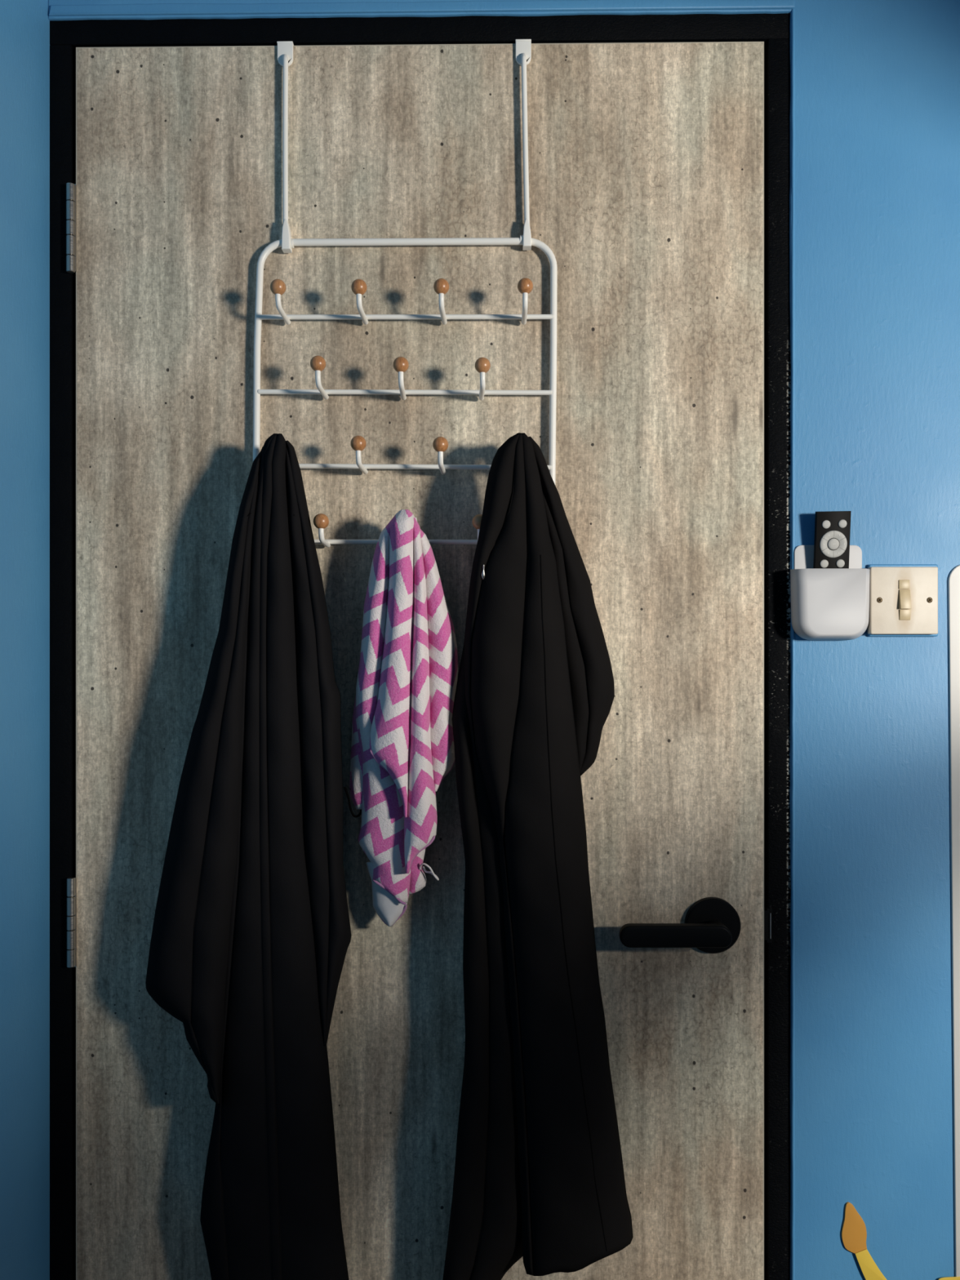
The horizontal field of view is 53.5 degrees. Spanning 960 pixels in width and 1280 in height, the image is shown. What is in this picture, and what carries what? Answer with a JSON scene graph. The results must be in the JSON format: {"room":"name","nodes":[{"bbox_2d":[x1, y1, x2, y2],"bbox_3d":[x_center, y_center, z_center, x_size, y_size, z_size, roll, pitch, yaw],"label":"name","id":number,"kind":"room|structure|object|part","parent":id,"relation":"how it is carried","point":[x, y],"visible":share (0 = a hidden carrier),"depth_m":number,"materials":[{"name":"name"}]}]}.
{"room":"bedroom","nodes":[
{"label":"bedroom","id":0,"kind":"room"},
{"bbox_2d":[0,0,49,1279],"bbox_3d":[-0.620,0.050,-0.327,0.120,2.620,3.360,0,0,1],"label":"wall","id":1,"kind":"structure","parent":0,"point":[24,24],"depth_m":1.13,"materials":[{"name":"blue paint"}]},
{"bbox_2d":[48,0,959,1279],"bbox_3d":[0.264,0.050,1.258,1.606,2.620,0.166,0,0,1],"label":"wall","id":2,"kind":"structure","parent":0,"point":[874,193],"depth_m":1.18,"materials":[{"name":"blue paint"}]},
{"bbox_2d":[66,41,767,1279],"bbox_3d":[-0.080,0.305,1.181,0.872,2.094,0.094,0,0,1],"label":"door","id":3,"kind":"structure","parent":2,"relation":"in","point":[646,160],"depth_m":1.19,"materials":[{"name":"wood"}]},
{"bbox_2d":[253,39,557,547],"bbox_3d":[-0.093,-0.410,1.171,0.376,0.669,0.117,0,0,1],"label":"hook rack","id":4,"kind":"object","parent":3,"relation":"hanging from","point":[523,46],"visible":0.78,"depth_m":1.17,"materials":[{"name":"white metal"}]},
{"bbox_2d":[145,433,361,1279],"bbox_3d":[-0.266,0.313,1.121,0.251,1.107,0.077,0,0,-13],"label":"robe","id":5,"kind":"object","parent":4,"relation":"hanging from","point":[251,938],"visible":1,"depth_m":1.10,"materials":[{"name":"black fabric"}]},
{"bbox_3d":[-0.154,0.196,1.154,0.023,0.037,0.008,0,0,31],"label":"hanging cord","id":6,"kind":"part","parent":5,"relation":"part of","materials":[{"name":"black fabric"}]},
{"bbox_3d":[-0.242,-0.729,1.185,0.020,0.030,0.003,0,0,1],"label":"plate","id":7,"kind":"part","parent":4,"relation":"part of","materials":[{"name":"white metal"}]},
{"bbox_3d":[-0.241,-0.619,1.180,0.007,0.218,0.012,0,0,-14],"label":"strap rod","id":8,"kind":"part","parent":4,"relation":"part of","materials":[{"name":"white metal"}]},
{"bbox_2d":[349,509,457,926],"bbox_3d":[-0.094,0.097,1.128,0.135,0.502,0.074,0,0,1],"label":"towel","id":9,"kind":"object","parent":4,"relation":"hanging from","point":[402,748],"visible":1,"depth_m":1.11,"materials":[{"name":"pink fabric"}]},
{"bbox_3d":[-0.093,-0.286,1.176,0.376,0.420,0.009,0,0,1],"label":"rack frame","id":10,"kind":"part","parent":4,"relation":"part of","materials":[{"name":"white metal"}]},
{"bbox_3d":[0.054,-0.728,1.181,0.019,0.030,0.003,0,0,1],"label":"plate","id":11,"kind":"part","parent":4,"relation":"part of","materials":[{"name":"white metal"}]},
{"bbox_3d":[0.056,-0.618,1.176,0.011,0.218,0.012,0,0,1],"label":"strap rod","id":12,"kind":"part","parent":4,"relation":"part of","materials":[{"name":"white metal"}]},
{"bbox_2d":[442,432,633,1279],"bbox_3d":[0.065,0.317,1.112,0.241,1.116,0.100,0,0,1],"label":"robe","id":13,"kind":"object","parent":4,"relation":"hanging from","point":[539,1175],"visible":1,"depth_m":1.09,"materials":[{"name":"fabric"}]},
{"bbox_3d":[0.004,0.432,1.125,0.117,0.886,0.064,0,0,1],"label":"panel","id":14,"kind":"part","parent":13,"relation":"part of","materials":[{"name":"black fabric"}]},
{"bbox_3d":[0.004,-0.078,1.093,0.005,0.017,0.005,0,0,-45],"label":"zip pull","id":15,"kind":"part","parent":13,"relation":"part of","materials":[{"name":"metal"}]},
{"bbox_3d":[0.233,0.353,1.135,0.133,0.027,0.011,0,0,1],"label":"lever","id":16,"kind":"part","parent":3,"relation":"part of","materials":[{"name":"black metal"}]},
{"bbox_3d":[0.354,0.354,1.196,0.005,0.036,0.029,0,0,1],"label":"latch plate","id":17,"kind":"part","parent":3,"relation":"part of","materials":[{"name":"black metal"}]},
{"bbox_2d":[49,13,791,1279],"bbox_3d":[-0.074,0.290,1.261,0.929,2.140,0.151,0,0,1],"label":"trim","id":18,"kind":"structure","parent":2,"relation":"attached to","point":[773,29],"depth_m":1.19,"materials":[{"name":"black paint"}]},
{"bbox_3d":[0.359,0.354,1.183,0.006,0.042,0.005,0,0,1],"label":"strike plate","id":19,"kind":"part","parent":18,"relation":"part of","materials":[{"name":"black metal"}]},
{"bbox_2d":[790,545,870,639],"bbox_3d":[0.431,-0.059,1.159,0.101,0.117,0.034,0,0,1],"label":"remote holder","id":20,"kind":"object","parent":2,"relation":"attached to","point":[827,603],"visible":1,"depth_m":1.14,"materials":[{"name":"white plastic"}]},
{"bbox_3d":[0.429,-0.061,1.175,0.083,0.113,0.003,0,0,1],"label":"plate","id":21,"kind":"part","parent":20,"relation":"part of","materials":[{"name":"white plastic"}]},
{"bbox_2d":[813,511,851,568],"bbox_3d":[0.429,-0.098,1.164,0.042,0.118,0.021,0,0,1],"label":"remote control","id":22,"kind":"object","parent":20,"relation":"in","point":[832,528],"visible":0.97,"depth_m":1.16,"materials":[{"name":"black plastic"}]},
{"bbox_2d":[840,1201,959,1279],"bbox_3d":[0.554,0.786,1.172,0.216,0.185,0.004,0,0,1],"label":"sticker","id":23,"kind":"object","parent":2,"relation":"attached to","point":[854,1233],"visible":1,"depth_m":1.17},
{"bbox_2d":[866,564,937,636],"bbox_3d":[0.519,-0.049,1.164,0.087,0.089,0.021,0,0,1],"label":"light switch","id":24,"kind":"object","parent":2,"relation":"attached to","point":[904,597],"visible":1,"depth_m":1.16,"materials":[{"name":"beige plastic"}]},
{"bbox_2d":[947,564,959,1276],"bbox_3d":[0.747,0.480,1.170,0.340,1.160,0.003,0,0,1],"label":"board","id":25,"kind":"object","parent":2,"relation":"attached to","point":[953,580],"visible":1,"depth_m":1.17,"materials":[{"name":"white"}]}
]}

